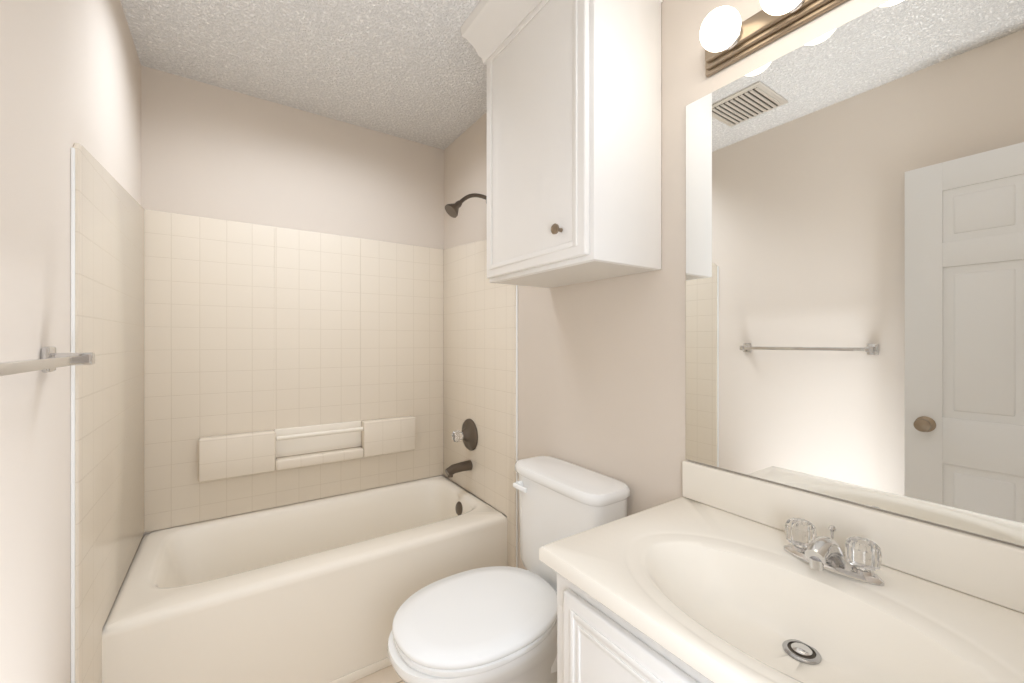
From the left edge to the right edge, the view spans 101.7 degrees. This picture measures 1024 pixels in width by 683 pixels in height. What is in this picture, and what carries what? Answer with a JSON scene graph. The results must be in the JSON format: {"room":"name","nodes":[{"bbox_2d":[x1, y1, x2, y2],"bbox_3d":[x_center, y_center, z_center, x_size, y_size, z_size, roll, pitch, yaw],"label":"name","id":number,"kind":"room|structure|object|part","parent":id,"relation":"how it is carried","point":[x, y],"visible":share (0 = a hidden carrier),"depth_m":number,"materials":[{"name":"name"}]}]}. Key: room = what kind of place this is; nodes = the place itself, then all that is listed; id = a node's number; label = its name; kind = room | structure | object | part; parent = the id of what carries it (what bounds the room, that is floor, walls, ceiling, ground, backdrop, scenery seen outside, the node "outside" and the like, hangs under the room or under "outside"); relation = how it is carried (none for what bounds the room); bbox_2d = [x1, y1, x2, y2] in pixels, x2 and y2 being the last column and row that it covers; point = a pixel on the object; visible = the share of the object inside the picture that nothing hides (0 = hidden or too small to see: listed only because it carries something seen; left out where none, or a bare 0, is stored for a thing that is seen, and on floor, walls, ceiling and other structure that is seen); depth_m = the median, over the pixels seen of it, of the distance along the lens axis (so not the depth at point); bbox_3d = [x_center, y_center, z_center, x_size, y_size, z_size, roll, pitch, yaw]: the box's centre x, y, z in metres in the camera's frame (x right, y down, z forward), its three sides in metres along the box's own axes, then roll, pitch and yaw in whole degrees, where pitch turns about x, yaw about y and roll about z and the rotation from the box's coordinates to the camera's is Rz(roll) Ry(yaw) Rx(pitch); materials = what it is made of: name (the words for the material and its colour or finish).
{"room":"bathroom","nodes":[
{"label":"bathroom","id":0,"kind":"room"},
{"bbox_2d":[0,0,140,682],"bbox_3d":[-0.892,0.049,0.671,0.100,2.445,2.791,0,0,-34],"label":"wall","id":1,"kind":"structure","parent":0,"point":[70,73],"depth_m":0.84,"materials":[{"name":"beige paint"}]},
{"bbox_2d":[0,347,94,375],"bbox_3d":[-0.759,0.036,0.631,0.072,0.052,0.609,0,0,-34],"label":"towel rail","id":2,"kind":"object","parent":1,"relation":"attached to","point":[50,360],"visible":1,"depth_m":0.71,"materials":[{"name":"silver metal"}]},
{"bbox_3d":[-0.942,0.036,0.848,0.012,0.052,0.044,0,0,-34],"label":"post","id":3,"kind":"part","parent":2,"relation":"part of","materials":[{"name":"silver metal"}]},
{"bbox_3d":[-0.913,0.036,0.868,0.062,0.026,0.022,0,0,-34],"label":"arm","id":4,"kind":"part","parent":2,"relation":"part of"},
{"bbox_2d":[71,147,74,682],"bbox_3d":[-1.044,0.405,0.992,0.007,1.732,0.008,0,0,-34],"label":"trim","id":5,"kind":"structure","parent":1,"relation":"attached to","point":[72,416],"depth_m":0.99,"materials":[{"name":"white plastic"}]},
{"bbox_2d":[73,143,143,682],"bbox_3d":[-1.304,0.355,1.381,0.013,1.834,0.928,0,0,-34],"label":"tile","id":6,"kind":"structure","parent":1,"relation":"attached to","point":[109,382],"depth_m":1.20,"materials":[{"name":"beige tile"}]},
{"bbox_2d":[141,65,443,536],"bbox_3d":[-1.024,0.049,2.206,1.400,2.445,0.100,0,0,-34],"label":"wall","id":7,"kind":"structure","parent":0,"point":[210,151],"depth_m":2.06,"materials":[{"name":"beige paint"}]},
{"bbox_2d":[144,209,442,532],"bbox_3d":[-0.992,0.125,2.159,1.400,1.375,0.013,0,0,-34],"label":"tile","id":8,"kind":"structure","parent":7,"relation":"attached to","point":[208,326],"depth_m":2.04,"materials":[{"name":"beige tile"}]},
{"bbox_2d":[198,430,275,481],"bbox_3d":[-1.263,0.522,1.926,0.295,0.188,0.070,0,0,-34],"label":"tile ledge","id":9,"kind":"object","parent":8,"relation":"attached to","point":[233,455],"visible":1,"depth_m":1.89,"materials":[{"name":"beige tile"}]},
{"bbox_2d":[276,427,362,440],"bbox_3d":[-0.959,0.463,2.104,0.401,0.022,0.022,0,0,-34],"label":"towel rail","id":10,"kind":"object","parent":9,"relation":"attached to","point":[311,434],"depth_m":2.09,"materials":[{"name":"beige ceramic"}]},
{"bbox_2d":[274,228,274,428],"bbox_3d":[-1.160,-0.062,2.037,0.004,0.981,0.002,0,0,-34],"label":"tile","id":11,"kind":"structure","parent":8,"relation":"attached to","point":[274,328],"depth_m":2.04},
{"bbox_2d":[275,421,360,457],"bbox_3d":[-0.988,0.497,2.147,0.407,0.138,0.012,0,0,-34],"label":"tile niche","id":12,"kind":"object","parent":8,"relation":"attached to","point":[297,446],"visible":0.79,"depth_m":2.13,"materials":[{"name":"beige ceramic"}]},
{"bbox_2d":[360,240,360,419],"bbox_3d":[-0.823,-0.062,2.265,0.004,0.981,0.002,0,0,-34],"label":"tile","id":13,"kind":"structure","parent":8,"relation":"attached to","point":[360,329],"depth_m":2.26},
{"bbox_2d":[361,415,414,456],"bbox_3d":[-0.684,0.522,2.317,0.288,0.188,0.070,0,0,-34],"label":"tile ledge","id":14,"kind":"object","parent":8,"relation":"attached to","point":[382,436],"visible":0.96,"depth_m":2.28,"materials":[{"name":"beige tile"}]},
{"bbox_2d":[276,446,363,470],"bbox_3d":[-0.971,0.591,2.121,0.407,0.050,0.074,0,0,-34],"label":"sill","id":15,"kind":"structure","parent":7,"relation":"attached to","point":[308,459],"depth_m":2.09,"materials":[{"name":"beige tile"}]},
{"bbox_2d":[120,0,486,149],"bbox_3d":[-0.271,-1.224,1.091,1.600,0.100,2.791,0,0,-34],"label":"ceiling","id":16,"kind":"structure","parent":0,"point":[414,70],"depth_m":1.71,"materials":[{"name":"white paint"}]},
{"bbox_2d":[352,665,404,682],"bbox_3d":[-0.271,1.321,1.091,1.600,0.100,2.791,0,0,-34],"label":"floor","id":17,"kind":"structure","parent":0,"point":[388,674],"depth_m":1.58,"materials":[{"name":"tile"}]},
{"bbox_2d":[102,475,506,682],"bbox_3d":[-0.791,1.043,1.862,1.396,0.457,0.727,0,0,-34],"label":"bathtub","id":18,"kind":"object","parent":17,"relation":"on","point":[323,590],"visible":0.94,"depth_m":1.57,"materials":[{"name":"beige ceramic"}]},
{"bbox_2d":[387,456,629,682],"bbox_3d":[-0.027,0.865,1.327,0.724,0.812,0.458,0,0,-34],"label":"toilet","id":19,"kind":"object","parent":17,"relation":"on","point":[494,624],"visible":0.9,"depth_m":1.27,"materials":[{"name":"white ceramic"}]},
{"bbox_3d":[-0.100,0.840,1.277,0.508,0.021,0.398,0,0,-34],"label":"seat","id":20,"kind":"part","parent":19,"relation":"part of","materials":[{"name":"white plastic"}]},
{"bbox_3d":[-0.100,0.815,1.277,0.514,0.028,0.404,0,0,-34],"label":"seat lid","id":21,"kind":"part","parent":19,"relation":"part of","materials":[{"name":"white plastic"}]},
{"bbox_3d":[-0.070,1.061,1.297,0.618,0.420,0.376,0,0,-34],"label":"bowl","id":22,"kind":"part","parent":19,"relation":"part of","materials":[{"name":"white ceramic"}]},
{"bbox_3d":[0.029,0.536,1.532,0.014,0.018,0.078,0,0,-34],"label":"lever","id":23,"kind":"part","parent":19,"relation":"part of","materials":[{"name":"white plastic"}]},
{"bbox_3d":[0.195,0.480,1.476,0.190,0.042,0.458,0,0,-34],"label":"tank lid","id":24,"kind":"part","parent":19,"relation":"part of","materials":[{"name":"white ceramic"}]},
{"bbox_3d":[0.198,0.676,1.478,0.170,0.349,0.434,0,0,-34],"label":"tank","id":25,"kind":"part","parent":19,"relation":"part of","materials":[{"name":"white ceramic"}]},
{"bbox_2d":[539,460,1023,682],"bbox_3d":[0.539,0.805,0.653,0.544,0.932,0.954,0,0,-34],"label":"bathroom vanity","id":26,"kind":"object","parent":17,"relation":"on","point":[714,575],"visible":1,"depth_m":0.77,"materials":[{"name":"white paint"}]},
{"bbox_3d":[0.230,0.824,0.699,0.018,0.615,0.420,0,0,-34],"label":"door","id":27,"kind":"part","parent":26,"relation":"part of","materials":[{"name":"white paint"}]},
{"bbox_2d":[783,517,884,586],"bbox_3d":[0.606,0.403,0.808,0.104,0.076,0.165,0,0,-34],"label":"faucet","id":28,"kind":"object","parent":26,"relation":"on","point":[821,559],"depth_m":0.79,"materials":[{"name":"silver metal"}]},
{"bbox_2d":[444,0,1023,569],"bbox_3d":[0.351,0.049,1.511,0.100,2.445,2.791,0,0,-34],"label":"wall","id":29,"kind":"structure","parent":0,"point":[600,376],"depth_m":1.36,"materials":[{"name":"beige paint"}]},
{"bbox_2d":[445,193,486,217],"bbox_3d":[-0.210,-0.667,2.030,0.244,0.153,0.072,0,0,-34],"label":"shower head","id":30,"kind":"object","parent":29,"relation":"attached to","point":[452,209],"visible":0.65,"depth_m":1.99},
{"bbox_3d":[-0.184,-0.694,2.048,0.180,0.074,0.019,0,0,-34],"label":"arm","id":31,"kind":"part","parent":30,"relation":"part of"},
{"bbox_2d":[443,240,515,566],"bbox_3d":[-0.198,0.355,2.222,0.013,1.834,0.772,0,0,-34],"label":"tile","id":32,"kind":"structure","parent":29,"relation":"attached to","point":[479,349],"depth_m":2.15,"materials":[{"name":"beige tile"}]},
{"bbox_2d":[445,419,477,477],"bbox_3d":[-0.285,0.562,2.209,0.144,0.292,0.170,0,0,-34],"label":"tub faucet","id":33,"kind":"object","parent":32,"relation":"attached to","point":[468,435],"visible":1,"depth_m":2.20,"materials":[{"name":"brown metal"}]},
{"bbox_3d":[-0.289,0.501,2.207,0.053,0.062,0.062,0,0,-34],"label":"knob","id":34,"kind":"part","parent":33,"relation":"part of","materials":[{"name":"white plastic"}]},
{"bbox_3d":[-0.285,0.673,2.209,0.144,0.066,0.054,0,0,-34],"label":"spout","id":35,"kind":"part","parent":33,"relation":"part of","materials":[{"name":"brown metal"}]},
{"bbox_3d":[-0.246,0.501,2.235,0.050,0.170,0.170,0,0,-34],"label":"plate","id":36,"kind":"part","parent":33,"relation":"part of","materials":[{"name":"brown metal"}]},
{"bbox_2d":[516,285,517,567],"bbox_3d":[0.022,0.399,1.901,0.007,1.746,0.008,0,0,-34],"label":"tile caulk right","id":37,"kind":"structure","parent":29,"relation":"attached to","point":[516,422],"depth_m":1.90,"materials":[{"name":"white plastic"}]},
{"bbox_2d":[460,0,662,287],"bbox_3d":[0.149,-0.695,1.386,0.371,0.954,0.672,0,0,-34],"label":"upper cabinet","id":38,"kind":"object","parent":29,"relation":"attached to","point":[573,141],"visible":1,"depth_m":1.22,"materials":[{"name":"white paint"}]},
{"bbox_3d":[0.057,-0.639,1.324,0.020,0.816,0.516,0,0,-34],"label":"door","id":39,"kind":"part","parent":38,"relation":"part of","materials":[{"name":"white paint"}]},
{"bbox_3d":[0.127,-0.316,1.174,0.032,0.030,0.030,0,0,-34],"label":"knob","id":40,"kind":"part","parent":38,"relation":"part of","materials":[{"name":"brown metal"}]},
{"bbox_3d":[0.149,-1.101,1.386,0.371,0.144,0.672,0,0,-34],"label":"crown","id":41,"kind":"part","parent":38,"relation":"part of","materials":[{"name":"white paint"}]},
{"bbox_2d":[699,0,846,76],"bbox_3d":[0.649,-0.765,0.857,0.135,0.092,0.603,0,0,-34],"label":"light","id":42,"kind":"object","parent":29,"relation":"attached to","point":[727,37],"visible":1,"depth_m":0.99,"materials":[{"name":"antique brass"},{"name":"frosted glass"}]},
{"bbox_3d":[0.510,-0.765,1.023,0.093,0.092,0.092,0,0,-34],"label":"bulb","id":43,"kind":"part","parent":42,"relation":"part of","materials":[{"name":"white glass"}]},
{"bbox_3d":[0.591,-0.765,0.905,0.093,0.092,0.092,0,0,-34],"label":"bulb","id":44,"kind":"part","parent":42,"relation":"part of","materials":[{"name":"white glass"}]},
{"bbox_2d":[686,0,1023,545],"bbox_3d":[0.762,-0.169,0.805,0.005,1.010,0.940,0,0,-34],"label":"mirror","id":45,"kind":"object","parent":29,"relation":"attached to","point":[855,260],"visible":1,"depth_m":0.85,"materials":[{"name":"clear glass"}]}
]}

